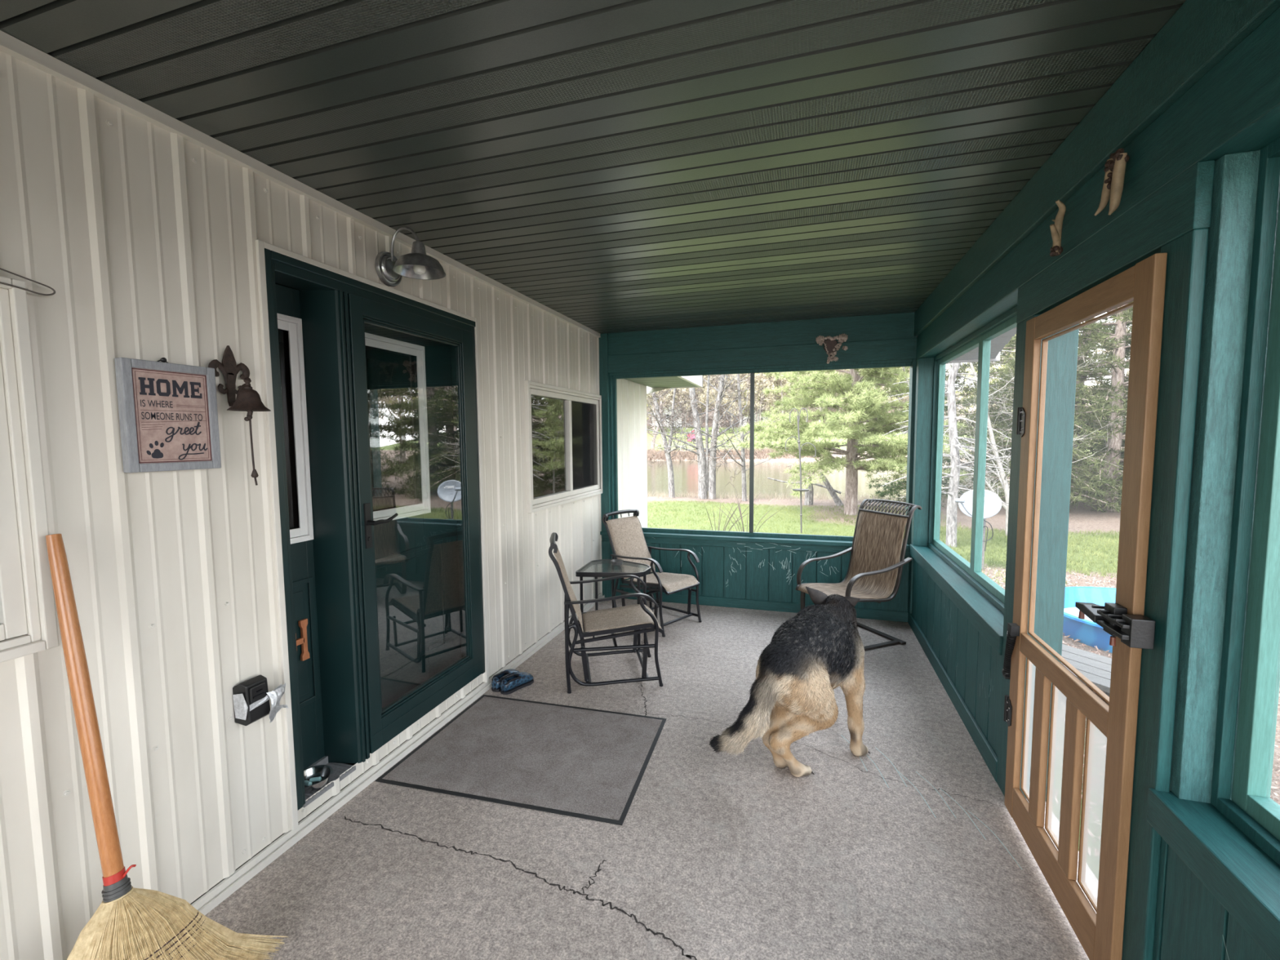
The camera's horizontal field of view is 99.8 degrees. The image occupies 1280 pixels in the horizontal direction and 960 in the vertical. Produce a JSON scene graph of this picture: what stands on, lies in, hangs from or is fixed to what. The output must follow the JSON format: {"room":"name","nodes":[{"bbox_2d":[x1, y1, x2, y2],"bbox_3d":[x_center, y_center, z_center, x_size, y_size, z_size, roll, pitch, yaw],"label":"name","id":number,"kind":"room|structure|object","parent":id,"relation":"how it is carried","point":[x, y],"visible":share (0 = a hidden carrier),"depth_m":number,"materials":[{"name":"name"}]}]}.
{"room":"enclosed porch","nodes":[
{"label":"enclosed porch","id":0,"kind":"room"},
{"bbox_2d":[0,50,647,959],"bbox_3d":[-2.790,0.069,2.989,3.210,2.592,9.250,1,5,17],"label":"wall","id":1,"kind":"structure","parent":0,"point":[144,236],"depth_m":1.75,"materials":[{"name":"beige paint"}]},
{"bbox_2d":[0,275,58,662],"bbox_3d":[-1.823,0.025,0.724,0.075,0.962,1.480,1,5,17],"label":"window","id":2,"kind":"structure","parent":1,"relation":"in","point":[27,597],"depth_m":1.39,"materials":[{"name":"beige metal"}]},
{"bbox_2d":[0,267,55,295],"bbox_3d":[-1.649,-0.523,1.121,0.004,0.126,0.648,1,5,17],"label":"wire hanger","id":3,"kind":"object","parent":2,"relation":"hanging from","point":[9,272],"visible":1,"depth_m":1.38,"materials":[{"name":"white metal"}]},
{"bbox_2d":[114,357,221,472],"bbox_3d":[-1.479,-0.207,1.703,0.030,0.354,0.262,1,5,17],"label":"wall sign","id":4,"kind":"object","parent":1,"relation":"attached to","point":[168,413],"visible":1,"depth_m":1.68,"materials":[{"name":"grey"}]},
{"bbox_2d":[208,345,271,485],"bbox_3d":[-1.356,-0.224,1.866,0.173,0.485,0.151,1,5,17],"label":"bell","id":5,"kind":"object","parent":1,"relation":"hanging from","point":[247,399],"visible":0.98,"depth_m":1.85,"materials":[{"name":"metal"}]},
{"bbox_2d":[226,377,271,411],"bbox_3d":[-1.337,-0.295,1.840,0.124,0.115,0.124,1,5,17],"label":"bell","id":6,"kind":"object","parent":5,"relation":"on","point":[247,399],"depth_m":1.82,"materials":[{"name":"metal"}]},
{"bbox_2d":[232,675,288,725],"bbox_3d":[-1.389,0.808,1.997,0.091,0.176,0.170,1,5,17],"label":"dispenser","id":7,"kind":"object","parent":1,"relation":"attached to","point":[251,697],"visible":1,"depth_m":1.95,"materials":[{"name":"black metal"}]},
{"bbox_2d":[0,30,600,337],"bbox_3d":[-1.503,-1.118,1.633,0.030,0.037,7.600,1,5,17],"label":"trim","id":8,"kind":"structure","parent":1,"relation":"attached to","point":[18,49],"depth_m":1.81,"materials":[{"name":"white wood"}]},
{"bbox_2d":[255,240,488,831],"bbox_3d":[-1.254,0.205,2.740,0.282,2.283,1.391,1,5,17],"label":"door","id":9,"kind":"structure","parent":1,"relation":"in","point":[380,598],"depth_m":2.47,"materials":[{"name":"green metal"}]},
{"bbox_2d":[295,618,310,661],"bbox_3d":[-1.476,0.699,2.316,0.017,0.178,0.108,1,5,17],"label":"door handle","id":10,"kind":"object","parent":9,"relation":"attached to","point":[303,624],"visible":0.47,"depth_m":2.34,"materials":[{"name":"orange wood"}]},
{"bbox_2d":[303,764,333,793],"bbox_3d":[-1.407,1.292,2.318,0.150,0.044,0.150,1,5,17],"label":"bowl","id":11,"kind":"object","parent":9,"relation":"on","point":[324,771],"visible":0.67,"depth_m":2.36,"materials":[{"name":"silver metal"}]},
{"bbox_2d":[304,780,311,786],"bbox_3d":[-1.419,1.295,2.301,0.044,0.023,0.019,2,5,28],"label":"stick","id":12,"kind":"object","parent":11,"relation":"in","point":[307,783],"visible":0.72,"depth_m":2.29,"materials":[{"name":"teal plastic"}]},
{"bbox_2d":[309,776,321,782],"bbox_3d":[-1.402,1.293,2.327,0.048,0.022,0.019,-1,4,-3],"label":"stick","id":13,"kind":"object","parent":11,"relation":"in","point":[313,779],"visible":0.89,"depth_m":2.32,"materials":[{"name":"teal plastic"}]},
{"bbox_2d":[191,592,604,915],"bbox_3d":[-1.480,1.444,1.828,0.034,0.046,7.600,1,5,17],"label":"baseboard","id":14,"kind":"structure","parent":1,"relation":"attached to","point":[222,891],"depth_m":2.38,"materials":[{"name":"white wood"}]},
{"bbox_2d":[375,226,445,286],"bbox_3d":[-1.075,-1.068,2.555,0.301,0.268,0.234,1,5,17],"label":"wall lamp","id":15,"kind":"object","parent":1,"relation":"attached to","point":[416,264],"visible":1,"depth_m":2.55,"materials":[{"name":"metal"}]},
{"bbox_2d":[524,380,602,512],"bbox_3d":[-0.623,-0.293,4.623,0.075,0.962,1.464,1,5,17],"label":"window","id":16,"kind":"structure","parent":1,"relation":"in","point":[583,416],"depth_m":4.77,"materials":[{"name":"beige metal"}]},
{"bbox_2d":[624,375,702,394],"bbox_3d":[0.072,-1.171,6.259,1.030,0.240,1.650,1,5,17],"label":"roof overhang","id":17,"kind":"object","parent":1,"relation":"attached to","point":[653,384],"visible":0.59,"depth_m":6.45,"materials":[{"name":"beige metal"}]},
{"bbox_2d":[0,0,1186,333],"bbox_3d":[-0.174,-1.122,1.224,2.810,0.010,7.600,1,5,17],"label":"ceiling","id":18,"kind":"structure","parent":0,"point":[615,166],"depth_m":1.71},
{"bbox_2d":[204,598,1096,959],"bbox_3d":[-0.079,1.632,1.486,3.020,0.301,7.740,1,5,17],"label":"floor","id":19,"kind":"structure","parent":0,"point":[910,847],"depth_m":2.06,"materials":[{"name":"concrete"}]},
{"bbox_2d":[45,533,288,959],"bbox_3d":[-1.269,0.818,1.393,0.479,1.350,0.370,-2,5,-21],"label":"broom","id":20,"kind":"object","parent":19,"relation":"on","point":[130,922],"visible":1,"depth_m":1.41,"materials":[{"name":"brown wood"}]},
{"bbox_2d":[491,668,519,692],"bbox_3d":[-0.880,1.284,3.526,0.107,0.096,0.250,2,5,28],"label":"clog","id":21,"kind":"object","parent":19,"relation":"on","point":[496,679],"visible":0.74,"depth_m":3.44,"materials":[{"name":"blue rubber"}]},
{"bbox_2d":[500,671,533,694],"bbox_3d":[-0.786,1.287,3.474,0.107,0.096,0.250,2,5,30],"label":"clog","id":22,"kind":"object","parent":19,"relation":"on","point":[512,683],"visible":1,"depth_m":3.44,"materials":[{"name":"blue rubber"}]},
{"bbox_2d":[374,694,666,825],"bbox_3d":[-0.544,1.379,2.795,1.237,0.010,0.930,1,5,17],"label":"door mat","id":23,"kind":"object","parent":19,"relation":"on","point":[566,760],"visible":1,"depth_m":2.68,"materials":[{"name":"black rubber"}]},
{"bbox_2d":[548,532,662,693],"bbox_3d":[-0.236,0.840,3.627,0.723,0.960,0.506,-1,4,-8],"label":"glider chair","id":24,"kind":"object","parent":19,"relation":"on","point":[635,617],"visible":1,"depth_m":3.46,"materials":[{"name":"black metal"}]},
{"bbox_2d":[575,559,650,648],"bbox_3d":[-0.180,0.971,4.163,0.526,0.612,0.474,1,5,17],"label":"table","id":25,"kind":"object","parent":19,"relation":"on","point":[580,573],"visible":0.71,"depth_m":4.03,"materials":[{"name":"black metal"}]},
{"bbox_2d":[610,559,623,565],"bbox_3d":[-0.180,0.648,4.230,0.104,0.030,0.104,1,5,17],"label":"ashtray","id":26,"kind":"object","parent":25,"relation":"on","point":[615,562],"visible":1,"depth_m":4.20,"materials":[{"name":"clear glass"}]},
{"bbox_2d":[602,509,702,636],"bbox_3d":[0.089,0.764,4.736,0.786,0.937,0.506,4,6,44],"label":"glider chair","id":27,"kind":"object","parent":19,"relation":"on","point":[626,536],"visible":0.8,"depth_m":4.76,"materials":[{"name":"beige fabric"}]},
{"bbox_2d":[708,586,870,777],"bbox_3d":[0.859,0.994,2.708,1.054,0.777,0.463,-4,5,-35],"label":"dog","id":28,"kind":"object","parent":19,"relation":"on","point":[819,650],"visible":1,"depth_m":2.52},
{"bbox_2d":[795,498,922,651],"bbox_3d":[1.709,0.715,4.253,0.775,1.076,0.570,-2,5,-23],"label":"chair","id":29,"kind":"object","parent":19,"relation":"on","point":[874,563],"visible":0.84,"depth_m":4.29,"materials":[{"name":"brown fabric"}]},
{"bbox_2d":[599,311,916,622],"bbox_3d":[1.032,-0.105,4.973,2.950,2.615,0.180,1,5,17],"label":"wall","id":30,"kind":"structure","parent":0,"point":[736,571],"depth_m":4.94,"materials":[{"name":"teal wood"}]},
{"bbox_2d":[608,359,912,541],"bbox_3d":[1.009,-0.253,4.979,2.702,1.561,0.080,1,5,17],"label":"window","id":31,"kind":"structure","parent":30,"relation":"in","point":[900,362],"depth_m":5.00,"materials":[{"name":"green paint"}]},
{"bbox_2d":[815,333,848,364],"bbox_3d":[1.639,-1.120,4.611,0.260,0.251,0.053,1,5,17],"label":"antler mount","id":32,"kind":"object","parent":30,"relation":"attached to","point":[830,345],"visible":1,"depth_m":4.60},
{"bbox_2d":[907,0,1279,959],"bbox_3d":[1.285,0.202,0.953,0.222,2.612,7.740,1,5,17],"label":"wall","id":33,"kind":"structure","parent":0,"point":[1193,113],"depth_m":1.35,"materials":[{"name":"teal wood"}]},
{"bbox_2d":[928,306,1017,613],"bbox_3d":[2.083,-0.138,3.349,0.070,1.532,2.143,1,5,17],"label":"window","id":34,"kind":"structure","parent":33,"relation":"in","point":[971,572],"depth_m":3.31,"materials":[{"name":"teal wood"}]},
{"bbox_2d":[947,327,1016,363],"bbox_3d":[2.858,-1.216,4.647,0.660,0.310,0.744,1,5,17],"label":"roof overhang","id":35,"kind":"object","parent":33,"relation":"attached to","point":[997,344],"visible":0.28,"depth_m":4.79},
{"bbox_2d":[1049,200,1066,257],"bbox_3d":[1.458,-0.877,1.881,0.042,0.180,0.066,3,6,40],"label":"hook","id":36,"kind":"object","parent":33,"relation":"attached to","point":[1056,249],"visible":1,"depth_m":1.88,"materials":[{"name":"beige"}]},
{"bbox_2d":[1001,252,1167,959],"bbox_3d":[1.441,0.407,1.839,0.128,2.025,0.980,1,5,17],"label":"door","id":37,"kind":"structure","parent":33,"relation":"in","point":[1111,729],"depth_m":1.67,"materials":[{"name":"brown wood"}]},
{"bbox_2d":[1093,148,1129,215],"bbox_3d":[1.366,-0.853,1.561,0.038,0.180,0.119,1,5,19],"label":"hook","id":38,"kind":"object","parent":33,"relation":"attached to","point":[1114,170],"visible":1,"depth_m":1.53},
{"bbox_2d":[1210,137,1279,865],"bbox_3d":[1.069,0.118,0.103,0.070,1.532,2.406,1,5,17],"label":"window","id":39,"kind":"structure","parent":33,"relation":"in","point":[1260,668],"depth_m":1.22,"materials":[{"name":"teal wood"}]},
{"label":"outside","id":40,"kind":"structure","parent":0,"visible":0},
{"bbox_2d":[646,385,1126,462],"bbox_3d":[4.262,-11.752,105.307,170.000,12.999,95.000,1,5,17],"label":"hill","id":41,"kind":"structure","parent":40,"point":[649,438],"depth_m":74.26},
{"bbox_2d":[646,391,658,419],"bbox_3d":[-1.313,-12.860,82.740,8.852,11.452,8.150,-4,5,-35],"label":"tree","id":42,"kind":"object","parent":41,"relation":"on","point":[658,391],"visible":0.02,"depth_m":83.43,"materials":[{"name":"beige plant"}]},
{"bbox_2d":[646,400,671,450],"bbox_3d":[1.783,-6.127,62.342,3.760,6.523,3.748,1,5,17],"label":"bare tree","id":43,"kind":"object","parent":41,"relation":"on","point":[660,411],"visible":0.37,"depth_m":62.35,"materials":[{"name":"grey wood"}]},
{"bbox_2d":[646,388,676,433],"bbox_3d":[2.586,-12.666,79.920,7.820,12.578,7.793,3,5,36],"label":"tree","id":44,"kind":"object","parent":41,"relation":"on","point":[668,389],"visible":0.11,"depth_m":80.16,"materials":[{"name":"beige plant"}]},
{"bbox_2d":[648,389,682,419],"bbox_3d":[3.206,-14.223,88.798,7.454,12.031,7.480,-3,5,-26],"label":"tree","id":45,"kind":"object","parent":41,"relation":"on","point":[666,389],"visible":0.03,"depth_m":88.21,"materials":[{"name":"grey plant"}]},
{"bbox_2d":[651,405,682,426],"bbox_3d":[4.527,-11.171,94.254,5.500,3.720,6.400,0,4,0],"label":"house","id":46,"kind":"structure","parent":41,"relation":"on","point":[666,411],"depth_m":91.28,"materials":[{"name":"white plastic"}]},
{"bbox_2d":[671,387,697,426],"bbox_3d":[7.134,-12.939,88.153,5.867,9.436,5.846,-1,4,-10],"label":"tree","id":47,"kind":"object","parent":41,"relation":"on","point":[680,392],"visible":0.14,"depth_m":87.48,"materials":[{"name":"beige plant"}]},
{"bbox_2d":[684,429,702,441],"bbox_3d":[7.506,-5.450,74.903,2.400,3.320,2.600,0,4,6],"label":"shed","id":48,"kind":"object","parent":41,"relation":"on","point":[693,437],"visible":0.19,"depth_m":73.77,"materials":[{"name":"metal"}]},
{"bbox_2d":[670,375,724,416],"bbox_3d":[8.456,-12.566,79.675,7.661,12.366,7.689,3,5,37],"label":"tree","id":49,"kind":"object","parent":41,"relation":"on","point":[703,398],"visible":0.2,"depth_m":78.70,"materials":[{"name":"beige plant"}]},
{"bbox_2d":[671,374,724,427],"bbox_3d":[10.431,-15.549,88.015,9.252,14.934,9.285,-3,5,-27],"label":"tree","id":50,"kind":"object","parent":41,"relation":"on","point":[700,421],"visible":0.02,"depth_m":88.50,"materials":[{"name":"beige plant"}]},
{"bbox_2d":[698,373,743,433],"bbox_3d":[11.983,-13.057,78.675,7.136,13.448,6.660,3,6,42],"label":"tree","id":51,"kind":"object","parent":41,"relation":"on","point":[734,375],"visible":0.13,"depth_m":78.05,"materials":[{"name":"beige plant"}]},
{"bbox_2d":[709,382,737,425],"bbox_3d":[14.882,-14.366,93.203,6.515,10.479,6.492,-3,5,-33],"label":"tree","id":52,"kind":"object","parent":41,"relation":"on","point":[724,383],"visible":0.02,"depth_m":93.01,"materials":[{"name":"grey plant"}]},
{"bbox_2d":[709,379,743,424],"bbox_3d":[14.936,-16.916,94.025,7.542,15.229,8.081,0,4,5],"label":"tree","id":53,"kind":"object","parent":41,"relation":"on","point":[736,380],"visible":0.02,"depth_m":94.21,"materials":[{"name":"grey plant"}]},
{"bbox_2d":[711,373,750,427],"bbox_3d":[14.395,-14.481,86.713,8.065,13.019,8.094,-2,5,-22],"label":"tree","id":54,"kind":"object","parent":41,"relation":"on","point":[736,374],"visible":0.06,"depth_m":85.90,"materials":[{"name":"beige plant"}]},
{"bbox_2d":[647,446,821,460],"bbox_3d":[4.793,-2.816,59.563,31.250,2.444,4.706,1,5,17],"label":"brush","id":55,"kind":"object","parent":41,"relation":"on","point":[677,455],"visible":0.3,"depth_m":57.89,"materials":[{"name":"plant"}]},
{"bbox_2d":[730,373,768,424],"bbox_3d":[17.144,-13.834,85.907,7.163,11.520,7.137,-3,5,-27],"label":"tree","id":56,"kind":"object","parent":41,"relation":"on","point":[748,373],"visible":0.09,"depth_m":85.48,"materials":[{"name":"beige plant"}]},
{"bbox_2d":[724,373,784,425],"bbox_3d":[18.482,-16.823,89.461,10.961,17.737,11.782,-2,5,-24],"label":"tree","id":57,"kind":"object","parent":41,"relation":"on","point":[763,374],"visible":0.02,"depth_m":88.35,"materials":[{"name":"plant"}]},
{"bbox_2d":[737,375,775,414],"bbox_3d":[19.327,-15.206,88.627,9.389,14.134,8.735,-3,5,-31],"label":"tree","id":58,"kind":"object","parent":41,"relation":"on","point":[766,375],"visible":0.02,"depth_m":87.60,"materials":[{"name":"plant"}]},
{"bbox_2d":[742,409,774,426],"bbox_3d":[20.029,-10.122,90.617,4.500,3.520,5.400,2,5,28],"label":"house","id":59,"kind":"structure","parent":41,"relation":"on","point":[766,417],"depth_m":88.39,"materials":[{"name":"white plastic"}]},
{"bbox_2d":[740,373,781,424],"bbox_3d":[17.018,-12.258,78.111,6.904,11.104,6.880,2,5,30],"label":"tree","id":60,"kind":"object","parent":41,"relation":"on","point":[757,379],"visible":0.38,"depth_m":77.39,"materials":[{"name":"beige plant"}]},
{"bbox_2d":[735,373,786,422],"bbox_3d":[18.770,-12.948,83.777,7.992,10.340,7.359,1,5,20],"label":"tree","id":61,"kind":"object","parent":41,"relation":"on","point":[757,398],"visible":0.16,"depth_m":83.49,"materials":[{"name":"plant"}]},
{"bbox_2d":[759,372,791,420],"bbox_3d":[21.206,-13.826,84.639,7.113,11.441,7.088,3,5,36],"label":"tree","id":62,"kind":"object","parent":41,"relation":"on","point":[782,372],"visible":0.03,"depth_m":83.98,"materials":[{"name":"plant"}]},
{"bbox_2d":[755,371,801,421],"bbox_3d":[21.105,-13.313,77.646,8.035,12.923,8.006,3,6,41],"label":"tree","id":63,"kind":"object","parent":41,"relation":"on","point":[784,379],"visible":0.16,"depth_m":77.34,"materials":[{"name":"plant"}]},
{"bbox_2d":[773,372,836,423],"bbox_3d":[24.052,-14.325,78.145,8.769,14.105,8.738,-3,5,-32],"label":"tree","id":64,"kind":"object","parent":41,"relation":"on","point":[821,372],"visible":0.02,"depth_m":78.39,"materials":[{"name":"plant"}]},
{"bbox_2d":[789,369,846,422],"bbox_3d":[25.360,-13.358,75.935,8.138,13.136,8.168,3,6,38],"label":"tree","id":65,"kind":"object","parent":41,"relation":"on","point":[842,370],"visible":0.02,"depth_m":74.97,"materials":[{"name":"plant"}]},
{"bbox_2d":[839,368,891,414],"bbox_3d":[31.092,-14.275,74.477,7.883,14.856,7.357,-1,4,-2],"label":"tree","id":66,"kind":"object","parent":41,"relation":"on","point":[846,369],"visible":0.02,"depth_m":73.43,"materials":[{"name":"plant"}]},
{"bbox_2d":[861,367,906,403],"bbox_3d":[34.302,-12.722,76.219,8.160,10.556,7.513,-3,5,-32],"label":"tree","id":67,"kind":"object","parent":41,"relation":"on","point":[900,367],"visible":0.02,"depth_m":75.25,"materials":[{"name":"plant"}]},
{"bbox_2d":[887,367,910,401],"bbox_3d":[40.240,-14.022,82.195,6.752,10.860,6.728,2,5,29],"label":"tree","id":68,"kind":"object","parent":41,"relation":"on","point":[906,397],"visible":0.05,"depth_m":81.54,"materials":[{"name":"plant"}]},
{"bbox_2d":[888,368,910,410],"bbox_3d":[38.380,-16.526,81.235,8.204,16.566,8.790,3,6,42],"label":"tree","id":69,"kind":"object","parent":41,"relation":"on","point":[908,368],"visible":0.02,"depth_m":80.83,"materials":[{"name":"plant"}]},
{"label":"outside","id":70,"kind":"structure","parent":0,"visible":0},
{"bbox_2d":[647,460,951,500],"bbox_3d":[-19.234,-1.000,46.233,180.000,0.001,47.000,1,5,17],"label":"fence","id":71,"kind":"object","parent":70,"point":[686,474],"depth_m":30.48,"materials":[{"name":"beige wood"}]},
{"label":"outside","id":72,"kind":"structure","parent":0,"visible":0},
{"bbox_2d":[647,458,1279,851],"bbox_3d":[21.453,-1.861,50.961,105.000,0.680,150.000,1,5,17],"label":"lawn","id":73,"kind":"structure","parent":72,"point":[1083,519],"depth_m":11.87,"materials":[{"name":"green plant"}]},
{"bbox_2d":[646,380,712,497],"bbox_3d":[0.372,-2.880,16.768,4.298,7.071,4.754,1,5,17],"label":"bare tree","id":74,"kind":"object","parent":73,"relation":"on","point":[655,397],"visible":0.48,"depth_m":17.00,"materials":[{"name":"grey plant"}]},
{"bbox_2d":[646,373,773,499],"bbox_3d":[1.677,-3.054,16.534,5.859,7.432,4.545,0,4,4],"label":"bare tree","id":75,"kind":"object","parent":73,"relation":"on","point":[706,485],"visible":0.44,"depth_m":16.65,"materials":[{"name":"grey plant"}]},
{"bbox_2d":[703,492,760,531],"bbox_3d":[1.407,0.717,8.179,0.809,1.068,0.456,1,5,17],"label":"bare shrub","id":76,"kind":"object","parent":73,"relation":"on","point":[760,492],"visible":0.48,"depth_m":8.23,"materials":[{"name":"plant"}]},
{"bbox_2d":[716,488,785,531],"bbox_3d":[1.670,0.695,8.337,1.170,1.119,0.297,2,5,25],"label":"bare shrub","id":77,"kind":"object","parent":73,"relation":"on","point":[738,503],"visible":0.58,"depth_m":8.29,"materials":[{"name":"plant"}]},
{"bbox_2d":[673,371,835,501],"bbox_3d":[3.282,-3.111,16.264,5.303,7.518,4.007,-2,5,-21],"label":"bare tree","id":78,"kind":"object","parent":73,"relation":"on","point":[740,411],"visible":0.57,"depth_m":16.14,"materials":[{"name":"grey plant"}]},
{"bbox_2d":[785,408,816,533],"bbox_3d":[3.173,-0.132,10.667,0.329,2.568,0.504,-4,6,-42],"label":"pole","id":79,"kind":"object","parent":73,"relation":"on","point":[800,489],"visible":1,"depth_m":10.63,"materials":[{"name":"black metal"}]},
{"bbox_2d":[791,488,808,491],"bbox_3d":[3.185,0.198,10.682,0.330,0.027,0.330,1,5,17],"label":"tray","id":80,"kind":"object","parent":79,"relation":"on","point":[798,489],"depth_m":10.59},
{"bbox_2d":[647,489,959,506],"bbox_3d":[4.270,0.753,16.816,11.003,0.956,2.417,1,5,17],"label":"dry grass","id":81,"kind":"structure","parent":73,"relation":"on","point":[766,497],"depth_m":16.59,"materials":[{"name":"brown plant"}]},
{"bbox_2d":[767,477,841,493],"bbox_3d":[4.644,0.156,15.313,2.038,0.423,0.067,2,5,25],"label":"driftwood","id":82,"kind":"object","parent":73,"relation":"on","point":[819,485],"visible":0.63,"depth_m":15.28,"materials":[{"name":"grey wood"}]},
{"bbox_2d":[804,477,813,505],"bbox_3d":[4.774,0.362,15.243,0.238,0.865,0.238,-1,4,-5],"label":"stump","id":83,"kind":"object","parent":73,"relation":"on","point":[809,495],"visible":0.62,"depth_m":15.15,"materials":[{"name":"grey wood"}]},
{"bbox_2d":[818,472,844,506],"bbox_3d":[5.303,0.316,14.866,0.722,1.092,0.181,1,5,17],"label":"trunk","id":84,"kind":"object","parent":73,"relation":"on","point":[837,501],"visible":0.76,"depth_m":14.82,"materials":[{"name":"grey wood"}]},
{"bbox_2d":[737,366,971,515],"bbox_3d":[5.000,-3.832,12.610,5.313,9.508,5.007,0,4,5],"label":"pine tree","id":85,"kind":"object","parent":73,"relation":"on","point":[850,388],"visible":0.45,"depth_m":12.30,"materials":[{"name":"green plant"}]},
{"bbox_2d":[647,499,1079,587],"bbox_3d":[2.392,0.994,11.460,8.675,0.174,8.202,1,5,17],"label":"grass","id":86,"kind":"structure","parent":73,"relation":"on","point":[695,501],"depth_m":12.44,"materials":[{"name":"green plant"}]},
{"bbox_2d":[864,396,973,506],"bbox_3d":[7.819,-0.601,15.100,2.889,3.651,2.899,1,5,24],"label":"tree","id":87,"kind":"object","parent":73,"relation":"on","point":[901,483],"visible":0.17,"depth_m":15.07,"materials":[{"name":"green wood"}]},
{"bbox_2d":[871,366,968,462],"bbox_3d":[6.278,-1.101,12.072,2.604,4.037,1.990,-4,6,-38],"label":"bare tree","id":88,"kind":"object","parent":73,"relation":"on","point":[904,366],"visible":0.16,"depth_m":11.97,"materials":[{"name":"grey plant"}]},
{"bbox_2d":[864,362,1012,500],"bbox_3d":[9.789,-3.708,17.227,4.448,10.404,4.519,-3,5,-28],"label":"spruce tree","id":89,"kind":"object","parent":73,"relation":"on","point":[895,476],"visible":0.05,"depth_m":16.98,"materials":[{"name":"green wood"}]},
{"bbox_2d":[881,350,1015,547],"bbox_3d":[5.248,-3.064,8.966,2.137,8.502,2.401,1,5,17],"label":"tree","id":90,"kind":"object","parent":73,"relation":"on","point":[951,517],"visible":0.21,"depth_m":9.09,"materials":[{"name":"grey plant"}]},
{"bbox_2d":[955,489,973,517],"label":"satellite dish","id":91,"kind":"object","parent":73,"relation":"on","point":[965,502],"depth_m":7.49,"materials":[{"name":"white plastic"}]},
{"bbox_2d":[962,348,1014,455],"bbox_3d":[27.660,-6.759,41.563,7.611,11.848,6.890,-2,5,-17],"label":"tree","id":92,"kind":"object","parent":73,"relation":"on","point":[1014,348],"visible":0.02,"depth_m":40.63,"materials":[{"name":"grey plant"}]},
{"bbox_2d":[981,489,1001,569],"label":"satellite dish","id":93,"kind":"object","parent":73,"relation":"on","point":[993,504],"depth_m":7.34,"materials":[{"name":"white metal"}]},
{"bbox_2d":[904,524,1119,577],"bbox_3d":[7.330,1.144,8.918,6.439,0.215,4.069,1,5,17],"label":"grass","id":94,"kind":"structure","parent":73,"relation":"on","point":[1103,571],"depth_m":8.88,"materials":[{"name":"green plant"}]},
{"bbox_2d":[955,333,1088,447],"bbox_3d":[23.573,-6.223,34.153,8.093,11.411,6.739,-2,5,-21],"label":"tree","id":95,"kind":"object","parent":73,"relation":"on","point":[1000,366],"visible":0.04,"depth_m":34.36,"materials":[{"name":"grey plant"}]},
{"bbox_2d":[941,333,1125,502],"bbox_3d":[11.321,-4.620,15.911,5.021,11.560,4.942,-2,5,-24],"label":"spruce tree","id":96,"kind":"object","parent":73,"relation":"on","point":[992,408],"visible":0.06,"depth_m":15.92,"materials":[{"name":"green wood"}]},
{"bbox_2d":[943,350,1124,535],"bbox_3d":[7.261,-1.036,10.321,3.399,4.171,3.451,-1,4,-4],"label":"bare tree","id":97,"kind":"object","parent":73,"relation":"on","point":[1002,477],"visible":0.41,"depth_m":10.21,"materials":[{"name":"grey plant"}]},
{"bbox_2d":[942,318,1127,513],"bbox_3d":[9.756,-3.435,13.231,4.118,9.479,4.053,3,6,38],"label":"spruce tree","id":98,"kind":"object","parent":73,"relation":"on","point":[1075,471],"visible":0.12,"depth_m":12.70,"materials":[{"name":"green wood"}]},
{"bbox_2d":[970,302,1131,496],"bbox_3d":[13.928,-5.762,17.130,5.931,13.872,6.026,-5,6,-43],"label":"spruce tree","id":99,"kind":"object","parent":73,"relation":"on","point":[1101,378],"visible":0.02,"depth_m":17.02,"materials":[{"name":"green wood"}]},
{"bbox_2d":[999,301,1133,512],"bbox_3d":[12.012,-4.435,13.093,4.942,11.560,5.021,0,4,6],"label":"spruce tree","id":100,"kind":"object","parent":73,"relation":"on","point":[1113,454],"visible":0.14,"depth_m":13.03,"materials":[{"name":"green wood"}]},
{"bbox_2d":[1061,644,1111,693],"bbox_3d":[3.313,1.485,3.973,0.589,0.240,0.978,-3,5,-26],"label":"deck","id":101,"kind":"structure","parent":73,"relation":"on","point":[1096,668],"depth_m":3.98,"materials":[{"name":"grey wood"}]},
{"bbox_2d":[1062,586,1115,653],"bbox_3d":[4.717,1.362,4.973,1.700,0.300,1.700,1,5,17],"label":"pool","id":102,"kind":"object","parent":73,"relation":"on","point":[1090,633],"visible":0.12,"depth_m":4.97,"materials":[{"name":"blue plastic"}]},
{"bbox_2d":[1075,319,1132,512],"bbox_3d":[13.639,-4.676,13.199,5.189,12.138,5.272,-1,4,-3],"label":"spruce tree","id":103,"kind":"object","parent":73,"relation":"on","point":[1130,323],"visible":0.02,"depth_m":13.76,"materials":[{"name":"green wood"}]},
{"bbox_2d":[1084,311,1133,439],"bbox_3d":[26.522,-7.063,28.160,8.638,14.855,9.543,-3,5,-34],"label":"tree","id":104,"kind":"object","parent":73,"relation":"on","point":[1127,372],"visible":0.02,"depth_m":28.61,"materials":[{"name":"plant"}]},
{"bbox_2d":[1098,314,1131,496],"bbox_3d":[16.602,-5.972,16.160,6.178,14.450,6.277,3,5,37],"label":"spruce tree","id":105,"kind":"object","parent":73,"relation":"on","point":[1113,314],"visible":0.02,"depth_m":17.61,"materials":[{"name":"plant"}]},
{"bbox_2d":[982,567,1279,803],"bbox_3d":[5.331,1.573,3.309,5.879,0.132,8.099,1,5,17],"label":"fallen leaves","id":106,"kind":"object","parent":73,"relation":"on","point":[988,568],"visible":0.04,"depth_m":6.64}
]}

